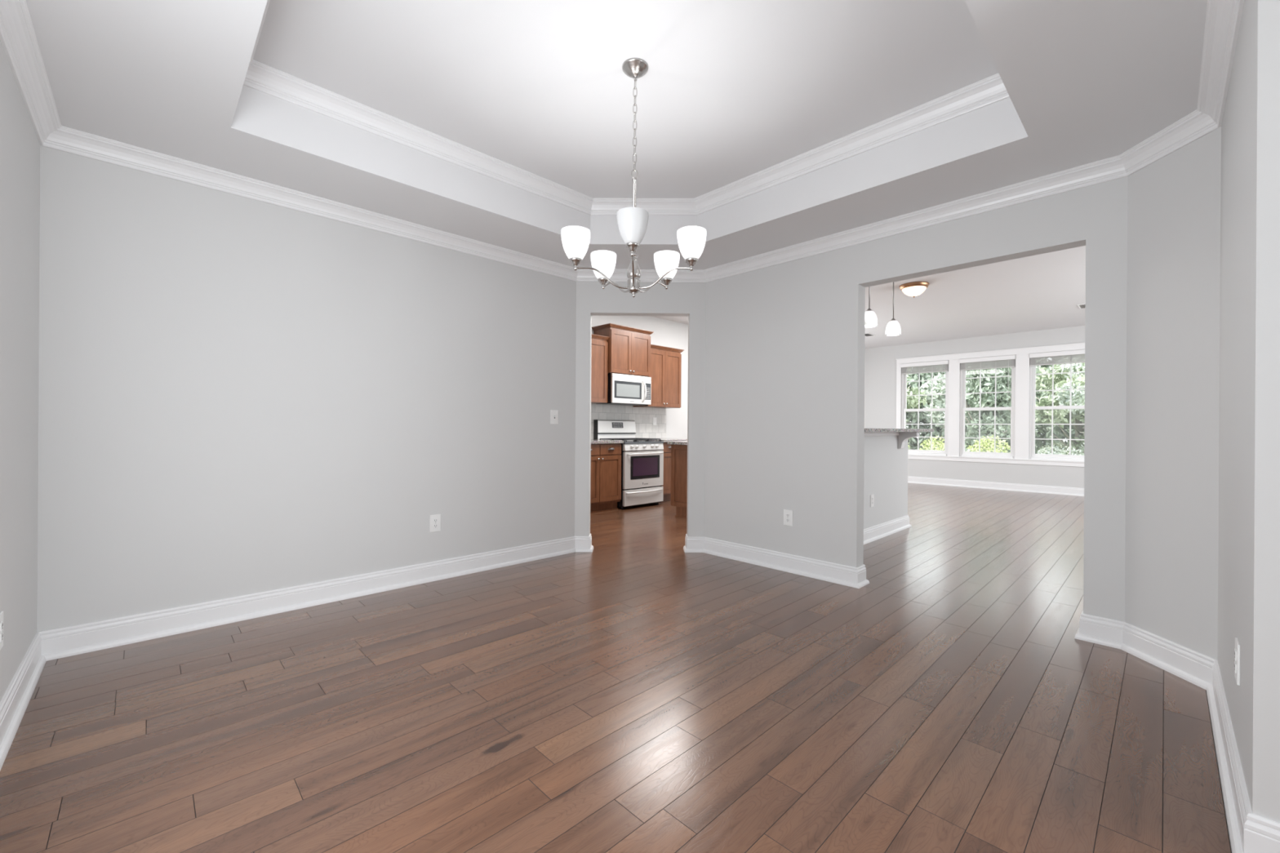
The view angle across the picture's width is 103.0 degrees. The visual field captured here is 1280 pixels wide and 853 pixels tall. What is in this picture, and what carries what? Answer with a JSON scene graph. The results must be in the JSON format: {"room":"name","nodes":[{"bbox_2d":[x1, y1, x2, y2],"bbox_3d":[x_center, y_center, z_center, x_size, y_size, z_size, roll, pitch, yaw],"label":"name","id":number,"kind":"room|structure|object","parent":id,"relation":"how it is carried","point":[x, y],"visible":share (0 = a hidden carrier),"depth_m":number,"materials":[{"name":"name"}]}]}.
{"room":"empty dining room","nodes":[
{"label":"empty dining room","id":0,"kind":"room"},
{"bbox_2d":[0,40,39,702],"bbox_3d":[-1.556,-0.342,0.990,0.120,2.940,4.159,0,0,-44],"label":"wall","id":1,"kind":"structure","parent":0,"point":[20,145],"depth_m":2.04,"materials":[{"name":"paint"}]},
{"bbox_2d":[0,611,3,649],"bbox_3d":[-2.259,0.723,1.800,0.010,0.125,0.080,0,0,-44],"label":"wall outlet","id":2,"kind":"object","parent":1,"relation":"attached to","point":[1,612],"visible":1,"depth_m":1.80,"materials":[{"name":"white plastic"}]},
{"bbox_2d":[0,620,3,631],"bbox_3d":[-2.257,0.704,1.802,0.003,0.028,0.034,0,0,-44],"label":"socket","id":3,"kind":"object","parent":2,"relation":"attached to","point":[1,621],"depth_m":1.80,"materials":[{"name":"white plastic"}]},
{"bbox_2d":[0,631,3,642],"bbox_3d":[-2.258,0.743,1.802,0.003,0.028,0.034,0,0,-44],"label":"socket","id":4,"kind":"object","parent":2,"relation":"attached to","point":[1,633],"depth_m":1.80,"materials":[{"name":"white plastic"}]},
{"bbox_2d":[36,145,576,632],"bbox_3d":[-1.800,-0.344,3.566,3.358,2.940,0.120,0,0,-44],"label":"wall","id":5,"kind":"structure","parent":0,"point":[238,395],"depth_m":3.05,"materials":[{"name":"paint"}]},
{"bbox_2d":[429,514,440,532],"bbox_3d":[-1.511,0.710,3.763,0.080,0.125,0.010,0,0,-44],"label":"wall outlet","id":6,"kind":"object","parent":5,"relation":"attached to","point":[435,520],"visible":1,"depth_m":3.76,"materials":[{"name":"white plastic"}]},
{"bbox_2d":[550,409,558,424],"bbox_3d":[-0.751,-0.089,4.490,0.080,0.125,0.016,0,0,-44],"label":"light switch","id":7,"kind":"object","parent":5,"relation":"attached to","point":[553,413],"visible":1,"depth_m":4.49,"materials":[{"name":"white plastic"}]},
{"bbox_2d":[0,482,1231,852],"bbox_3d":[2.578,1.156,5.127,12.590,0.002,8.171,0,0,-44],"label":"floor","id":8,"kind":"structure","parent":0,"point":[637,692],"depth_m":2.00,"materials":[{"name":"brown wood"}]},
{"bbox_2d":[590,443,621,513],"bbox_3d":[-0.739,0.676,6.938,0.765,0.915,0.656,0,0,-44],"label":"base cabinet","id":9,"kind":"object","parent":8,"relation":"on","point":[606,459],"visible":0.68,"depth_m":6.81,"materials":[{"name":"brown wood"}]},
{"bbox_2d":[591,439,623,444],"bbox_3d":[-0.738,0.199,6.930,0.790,0.038,0.666,0,0,-44],"label":"countertop","id":10,"kind":"structure","parent":9,"relation":"on","point":[593,441],"depth_m":6.80,"materials":[{"name":"grey stone"}]},
{"bbox_2d":[593,419,663,509],"bbox_3d":[-0.141,0.515,7.449,0.774,1.245,0.749,0,0,-44],"label":"gas range","id":11,"kind":"object","parent":8,"relation":"on","point":[642,461],"visible":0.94,"depth_m":7.27,"materials":[{"name":"silver metal"}]},
{"bbox_2d":[599,438,663,444],"bbox_3d":[-0.136,0.200,7.446,0.774,0.065,0.602,0,0,-44],"label":"cooktop","id":12,"kind":"object","parent":11,"relation":"in","point":[626,441],"depth_m":7.33,"materials":[{"name":"black metal"}]},
{"bbox_2d":[657,442,671,503],"bbox_3d":[0.386,0.684,8.029,0.760,0.915,0.656,0,0,-44],"label":"base cabinet","id":13,"kind":"object","parent":8,"relation":"on","point":[667,447],"visible":0.12,"depth_m":7.64,"materials":[{"name":"brown wood"}]},
{"bbox_2d":[639,438,687,442],"bbox_3d":[0.398,0.206,8.031,0.785,0.038,0.666,0,0,-44],"label":"countertop","id":14,"kind":"structure","parent":13,"relation":"on","point":[664,440],"depth_m":7.70,"materials":[{"name":"grey stone"}]},
{"bbox_2d":[671,444,687,518],"bbox_3d":[1.133,0.687,6.696,1.245,0.919,0.830,0,0,-44],"label":"kitchen island","id":15,"kind":"object","parent":8,"relation":"on","point":[678,452],"visible":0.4,"depth_m":6.46,"materials":[{"name":"brown wood"}]},
{"bbox_2d":[666,440,687,444],"bbox_3d":[1.138,0.208,6.694,1.325,0.038,0.905,0,0,-44],"label":"island countertop","id":16,"kind":"structure","parent":15,"relation":"on","point":[678,442],"depth_m":6.44,"materials":[{"name":"stone"}]},
{"bbox_2d":[26,0,1207,270],"bbox_3d":[-0.052,-1.587,2.441,4.048,0.327,3.919,0,0,-44],"label":"ceiling","id":17,"kind":"structure","parent":0,"point":[730,91],"depth_m":2.49,"materials":[{"name":"paint"}]},
{"bbox_2d":[243,0,1009,215],"bbox_3d":[-0.037,-1.700,2.458,2.782,0.101,2.657,0,0,-44],"label":"trim","id":18,"kind":"structure","parent":17,"relation":"attached to","point":[260,77],"depth_m":3.03,"materials":[{"name":"white paint"}]},
{"bbox_2d":[560,57,706,297],"bbox_3d":[-0.027,-1.191,2.497,0.675,1.119,0.675,0,0,-44],"label":"chandelier","id":19,"kind":"object","parent":17,"relation":"hanging from","point":[632,222],"visible":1,"depth_m":2.38,"materials":[{"name":"white glass"}]},
{"bbox_2d":[591,315,688,439],"bbox_3d":[0.963,-0.325,9.136,9.340,2.940,0.120,0,0,-44],"label":"wall","id":20,"kind":"structure","parent":0,"point":[666,333],"depth_m":8.63,"materials":[{"name":"paint"}]},
{"bbox_2d":[591,333,609,404],"bbox_3d":[-0.830,-0.809,7.049,0.835,0.934,0.357,0,0,-44],"label":"upper cabinet","id":21,"kind":"object","parent":20,"relation":"attached to","point":[599,357],"visible":0.2,"depth_m":7.11,"materials":[{"name":"brown wood"}]},
{"bbox_2d":[591,323,653,377],"bbox_3d":[-0.247,-1.110,7.571,0.875,0.684,0.417,0,0,-44],"label":"upper cabinet","id":22,"kind":"object","parent":20,"relation":"attached to","point":[628,348],"visible":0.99,"depth_m":7.39,"materials":[{"name":"brown wood"}]},
{"bbox_2d":[595,373,651,405],"bbox_3d":[-0.229,-0.546,7.550,0.774,0.423,0.476,0,0,-44],"label":"microwave","id":23,"kind":"object","parent":22,"relation":"attached to","point":[622,389],"visible":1,"depth_m":7.38,"materials":[{"name":"white metal"}]},
{"bbox_2d":[591,404,666,439],"bbox_3d":[-0.911,-0.068,7.232,3.760,0.600,0.008,0,0,-44],"label":"backsplash","id":24,"kind":"structure","parent":20,"relation":"attached to","point":[642,417],"depth_m":8.09,"materials":[{"name":"white tile"}]},
{"bbox_2d":[653,417,656,425],"bbox_3d":[0.244,-0.095,8.339,0.080,0.125,0.010,0,0,-44],"label":"wall outlet","id":25,"kind":"object","parent":20,"relation":"attached to","point":[654,418],"visible":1,"depth_m":8.33,"materials":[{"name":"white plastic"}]},
{"bbox_2d":[633,344,684,408],"bbox_3d":[0.293,-0.789,8.139,0.845,0.949,0.357,0,0,-44],"label":"upper cabinet","id":26,"kind":"object","parent":20,"relation":"attached to","point":[665,362],"visible":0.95,"depth_m":8.04,"materials":[{"name":"brown wood"}]},
{"bbox_2d":[574,281,706,537],"bbox_3d":[0.006,-0.332,4.725,1.285,2.940,0.121,0,0,-1],"label":"wall","id":27,"kind":"structure","parent":0,"point":[680,299],"depth_m":4.67,"materials":[{"name":"paint"}]},
{"bbox_2d":[0,533,593,770],"bbox_3d":[-0.306,1.068,2.212,3.390,0.137,3.919,0,0,-44],"label":"baseboard","id":28,"kind":"structure","parent":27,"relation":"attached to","point":[57,643],"depth_m":2.91,"materials":[{"name":"white paint"}]},
{"bbox_2d":[0,0,1244,282],"bbox_3d":[-0.053,-1.376,2.441,4.048,0.095,3.919,0,0,-44],"label":"trim","id":29,"kind":"structure","parent":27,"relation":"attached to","point":[18,38],"depth_m":2.77,"materials":[{"name":"white paint"}]},
{"bbox_2d":[650,245,1085,348],"bbox_3d":[2.880,-1.842,5.309,12.730,0.120,8.270,0,0,-44],"label":"ceiling","id":30,"kind":"structure","parent":0,"point":[1042,291],"depth_m":7.21,"materials":[{"name":"paint"}]},
{"bbox_2d":[864,333,875,336],"bbox_3d":[4.348,-1.766,9.749,0.320,0.012,0.180,0,0,-44],"label":"ceiling vent","id":31,"kind":"object","parent":30,"relation":"in","point":[865,334],"visible":0.77,"depth_m":9.74,"materials":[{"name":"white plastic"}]},
{"bbox_2d":[865,286,877,328],"bbox_3d":[2.276,-1.394,5.053,0.156,0.785,0.156,0,0,-44],"label":"pendant lamp","id":32,"kind":"object","parent":30,"relation":"hanging from","point":[871,321],"visible":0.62,"depth_m":5.00,"materials":[{"name":"white glass"}]},
{"bbox_2d":[884,282,901,336],"bbox_3d":[2.735,-1.391,5.499,0.156,0.785,0.156,0,0,-44],"label":"pendant lamp","id":33,"kind":"object","parent":30,"relation":"hanging from","point":[893,327],"visible":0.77,"depth_m":5.46,"materials":[{"name":"white glass"}]},
{"bbox_2d":[898,281,929,297],"bbox_3d":[3.433,-1.699,6.383,0.336,0.158,0.336,0,0,-44],"label":"ceiling light","id":34,"kind":"object","parent":30,"relation":"attached to","point":[913,289],"visible":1,"depth_m":6.29,"materials":[{"name":"white glass"}]},
{"bbox_2d":[1076,303,1085,308],"bbox_3d":[6.455,-1.752,7.362,0.320,0.012,0.180,0,0,-44],"label":"ceiling vent","id":35,"kind":"object","parent":30,"relation":"in","point":[1078,305],"visible":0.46,"depth_m":7.37,"materials":[{"name":"white plastic"}]},
{"bbox_2d":[863,435,907,528],"bbox_3d":[2.154,0.600,5.081,2.577,1.106,0.120,0,0,-44],"label":"wall","id":36,"kind":"structure","parent":0,"point":[885,465],"depth_m":5.43,"materials":[{"name":"paint"}]},
{"bbox_2d":[870,494,874,506],"bbox_3d":[2.373,0.752,5.204,0.080,0.125,0.010,0,0,-44],"label":"wall outlet","id":37,"kind":"object","parent":36,"relation":"attached to","point":[872,496],"visible":1,"depth_m":5.20,"materials":[{"name":"white plastic"}]},
{"bbox_2d":[864,431,899,435],"bbox_3d":[2.174,0.068,5.081,2.599,0.042,0.142,0,0,-44],"label":"trim","id":38,"kind":"structure","parent":36,"relation":"attached to","point":[880,433],"depth_m":5.37,"materials":[{"name":"white paint"}]},
{"bbox_2d":[863,515,911,544],"bbox_3d":[2.175,1.085,5.080,2.610,0.137,0.153,0,0,-44],"label":"baseboard","id":39,"kind":"structure","parent":36,"relation":"attached to","point":[873,533],"depth_m":5.42,"materials":[{"name":"white paint"}]},
{"bbox_2d":[864,428,933,432],"bbox_3d":[2.225,0.030,5.053,2.630,0.034,0.502,0,0,-44],"label":"countertop","id":40,"kind":"structure","parent":36,"relation":"on","point":[866,430],"depth_m":5.00,"materials":[{"name":"stone"}]},
{"bbox_2d":[897,431,919,448],"bbox_3d":[2.989,0.148,5.665,0.090,0.190,0.198,0,0,-44],"label":"corbel","id":41,"kind":"object","parent":36,"relation":"attached to","point":[903,437],"visible":0.98,"depth_m":5.66,"materials":[{"name":"white paint"}]},
{"bbox_2d":[704,176,1127,622],"bbox_3d":[1.613,-0.321,3.708,0.120,2.940,2.895,0,0,-44],"label":"wall","id":42,"kind":"structure","parent":0,"point":[784,418],"depth_m":3.77,"materials":[{"name":"paint"}]},
{"bbox_2d":[683,533,869,588],"bbox_3d":[1.025,1.077,4.243,1.650,0.137,0.227,0,0,41],"label":"baseboard","id":43,"kind":"structure","parent":42,"relation":"attached to","point":[851,576],"depth_m":4.08,"materials":[{"name":"white paint"}]},
{"bbox_2d":[783,509,792,526],"bbox_3d":[1.179,0.723,4.056,0.010,0.125,0.080,0,0,-44],"label":"wall outlet","id":44,"kind":"object","parent":42,"relation":"attached to","point":[788,514],"visible":1,"depth_m":4.05,"materials":[{"name":"white plastic"}]},
{"bbox_2d":[864,325,1084,488],"bbox_3d":[7.097,-0.284,9.408,0.155,2.940,8.270,0,0,-44],"label":"wall","id":45,"kind":"structure","parent":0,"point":[880,362],"depth_m":9.99,"materials":[{"name":"paint"}]},
{"bbox_2d":[901,364,948,455],"bbox_3d":[5.944,-0.387,10.623,0.110,1.930,0.900,0,0,-44],"label":"window","id":46,"kind":"structure","parent":45,"relation":"attached to","point":[904,377],"depth_m":10.58,"materials":[{"name":"white plastic"}]},
{"bbox_2d":[905,411,944,450],"bbox_3d":[5.936,0.072,10.618,0.012,0.808,0.742,0,0,-44],"label":"grille","id":47,"kind":"object","parent":46,"relation":"attached to","point":[917,424],"depth_m":10.64,"materials":[{"name":"white plastic"}]},
{"bbox_2d":[906,366,945,408],"bbox_3d":[5.966,-0.820,10.641,0.012,0.898,0.742,0,0,-44],"label":"grille","id":48,"kind":"object","parent":46,"relation":"attached to","point":[931,380],"depth_m":10.70,"materials":[{"name":"white plastic"}]},
{"bbox_2d":[901,360,948,374],"bbox_3d":[5.899,-1.034,10.575,0.054,0.625,0.892,0,0,-44],"label":"window blind","id":49,"kind":"object","parent":45,"relation":"attached to","point":[927,364],"visible":1,"depth_m":10.55,"materials":[{"name":"white fabric"}]},
{"bbox_2d":[960,359,1015,458],"bbox_3d":[6.708,-0.381,9.835,0.110,1.930,0.905,0,0,-44],"label":"window","id":50,"kind":"structure","parent":45,"relation":"attached to","point":[962,373],"depth_m":9.84,"materials":[{"name":"white plastic"}]},
{"bbox_2d":[964,409,1010,452],"bbox_3d":[6.700,0.078,9.830,0.012,0.808,0.747,0,0,-44],"label":"grille","id":51,"kind":"object","parent":50,"relation":"attached to","point":[979,424],"depth_m":9.86,"materials":[{"name":"white plastic"}]},
{"bbox_2d":[965,362,1011,407],"bbox_3d":[6.730,-0.815,9.854,0.012,0.898,0.747,0,0,-44],"label":"grille","id":52,"kind":"object","parent":50,"relation":"attached to","point":[995,376],"depth_m":9.89,"materials":[{"name":"white plastic"}]},
{"bbox_2d":[960,355,1015,370],"bbox_3d":[6.662,-0.954,9.787,0.054,0.775,0.897,0,0,-44],"label":"window blind","id":53,"kind":"object","parent":45,"relation":"attached to","point":[1008,358],"visible":1,"depth_m":9.76,"materials":[{"name":"white plastic"}]},
{"bbox_2d":[1029,355,1084,461],"bbox_3d":[7.479,-0.376,9.040,0.110,1.930,0.900,0,0,-44],"label":"window","id":54,"kind":"structure","parent":45,"relation":"attached to","point":[1033,407],"depth_m":9.15,"materials":[{"name":"white plastic"}]},
{"bbox_2d":[1035,408,1084,454],"bbox_3d":[7.471,0.083,9.035,0.012,0.808,0.742,0,0,-44],"label":"grille","id":55,"kind":"object","parent":54,"relation":"attached to","point":[1051,424],"depth_m":9.11,"materials":[{"name":"white plastic"}]},
{"bbox_2d":[1035,355,1084,405],"bbox_3d":[7.501,-0.810,9.058,0.012,0.898,0.742,0,0,-44],"label":"grille","id":56,"kind":"object","parent":54,"relation":"attached to","point":[1070,372],"depth_m":9.05,"materials":[{"name":"white plastic"}]},
{"bbox_2d":[1029,349,1084,366],"bbox_3d":[7.434,-1.024,8.992,0.054,0.625,0.892,0,0,-44],"label":"window blind","id":57,"kind":"object","parent":45,"relation":"attached to","point":[1062,354],"visible":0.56,"depth_m":9.02,"materials":[{"name":"white plastic"}]},
{"bbox_2d":[907,475,1084,496],"bbox_3d":[4.329,1.099,6.733,7.600,0.137,8.030,0,0,-44],"label":"baseboard","id":58,"kind":"structure","parent":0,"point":[942,482],"depth_m":9.62,"materials":[{"name":"white paint"}]},
{"bbox_2d":[1124,126,1221,660],"bbox_3d":[2.596,-0.314,2.443,0.120,2.940,0.539,0,0,2],"label":"wall","id":59,"kind":"structure","parent":0,"point":[1172,415],"depth_m":2.41,"materials":[{"name":"paint"}]},
{"bbox_2d":[1074,609,1279,852],"bbox_3d":[2.166,1.085,2.005,0.403,0.137,1.850,0,0,29],"label":"baseboard","id":60,"kind":"structure","parent":59,"relation":"attached to","point":[1248,832],"depth_m":2.04,"materials":[{"name":"white paint"}]},
{"bbox_2d":[1217,0,1279,822],"bbox_3d":[1.250,-0.323,0.899,3.783,2.940,0.120,0,0,-44],"label":"wall","id":61,"kind":"structure","parent":0,"point":[1249,544],"depth_m":1.36,"materials":[{"name":"paint"}]},
{"bbox_2d":[1234,637,1239,685],"bbox_3d":[1.869,0.733,1.597,0.080,0.125,0.010,0,0,-44],"label":"wall outlet","id":62,"kind":"object","parent":61,"relation":"attached to","point":[1237,650],"visible":1,"depth_m":1.57,"materials":[{"name":"white plastic"}]},
{"bbox_2d":[1234,648,1236,661],"bbox_3d":[1.868,0.714,1.598,0.034,0.028,0.003,0,0,-44],"label":"socket","id":63,"kind":"object","parent":62,"relation":"attached to","point":[1235,649],"depth_m":1.59,"materials":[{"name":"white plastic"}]},
{"bbox_2d":[1234,661,1236,673],"bbox_3d":[1.867,0.753,1.598,0.034,0.028,0.003,0,0,-44],"label":"socket","id":64,"kind":"object","parent":62,"relation":"attached to","point":[1235,662],"depth_m":1.59,"materials":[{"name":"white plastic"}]},
{"label":"outside","id":65,"kind":"structure","parent":0,"visible":0},
{"label":"ground","id":66,"kind":"structure","parent":65,"visible":0},
{"bbox_2d":[906,368,927,449],"bbox_3d":[7.248,-0.286,15.450,2.453,3.518,2.396,0,0,-44],"label":"tree","id":67,"kind":"object","parent":66,"relation":"on","point":[912,399],"visible":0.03,"depth_m":14.97,"materials":[{"name":"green plant"}]},
{"bbox_2d":[918,435,944,450],"bbox_3d":[7.264,0.885,12.475,1.077,1.369,1.042,0,0,-44],"label":"shrub","id":68,"kind":"object","parent":66,"relation":"on","point":[933,443],"visible":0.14,"depth_m":12.43,"materials":[{"name":"yellow plant"}]},
{"bbox_2d":[920,366,1010,450],"bbox_3d":[10.728,-0.490,16.844,2.687,4.351,2.468,0,0,3],"label":"tree","id":69,"kind":"object","parent":66,"relation":"on","point":[940,385],"visible":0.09,"depth_m":16.70,"materials":[{"name":"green plant"}]},
{"bbox_2d":[966,435,1010,453],"bbox_3d":[8.007,0.856,11.678,1.055,1.371,1.004,0,0,-44],"label":"shrub","id":70,"kind":"object","parent":66,"relation":"on","point":[985,443],"visible":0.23,"depth_m":11.62,"materials":[{"name":"yellow plant"}]},
{"bbox_2d":[906,356,1084,453],"bbox_3d":[13.230,-0.613,19.670,2.758,4.861,20.015,0,0,-44],"label":"hedge","id":71,"kind":"object","parent":66,"relation":"on","point":[1045,429],"visible":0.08,"depth_m":20.30,"materials":[{"name":"green plant"}]},
{"bbox_2d":[964,360,1040,453],"bbox_3d":[9.384,-0.348,13.635,2.477,3.611,2.074,0,0,-44],"label":"tree","id":72,"kind":"object","parent":66,"relation":"on","point":[1002,384],"visible":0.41,"depth_m":13.15,"materials":[{"name":"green plant"}]},
{"bbox_2d":[1035,355,1084,455],"bbox_3d":[12.701,-0.547,14.556,2.698,4.098,2.684,0,0,-44],"label":"tree","id":73,"kind":"object","parent":66,"relation":"on","point":[1060,416],"visible":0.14,"depth_m":14.58,"materials":[{"name":"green plant"}]},
{"bbox_2d":[1037,445,1084,455],"bbox_3d":[9.218,0.976,11.181,1.251,1.204,1.246,0,0,-44],"label":"shrub","id":74,"kind":"object","parent":66,"relation":"on","point":[1060,451],"visible":0.15,"depth_m":11.10,"materials":[{"name":"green plant"}]},
{"bbox_2d":[1049,355,1084,455],"bbox_3d":[11.094,-0.359,11.714,1.994,3.655,2.446,0,0,-4],"label":"tree","id":75,"kind":"object","parent":66,"relation":"on","point":[1081,393],"visible":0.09,"depth_m":12.37,"materials":[{"name":"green plant"}]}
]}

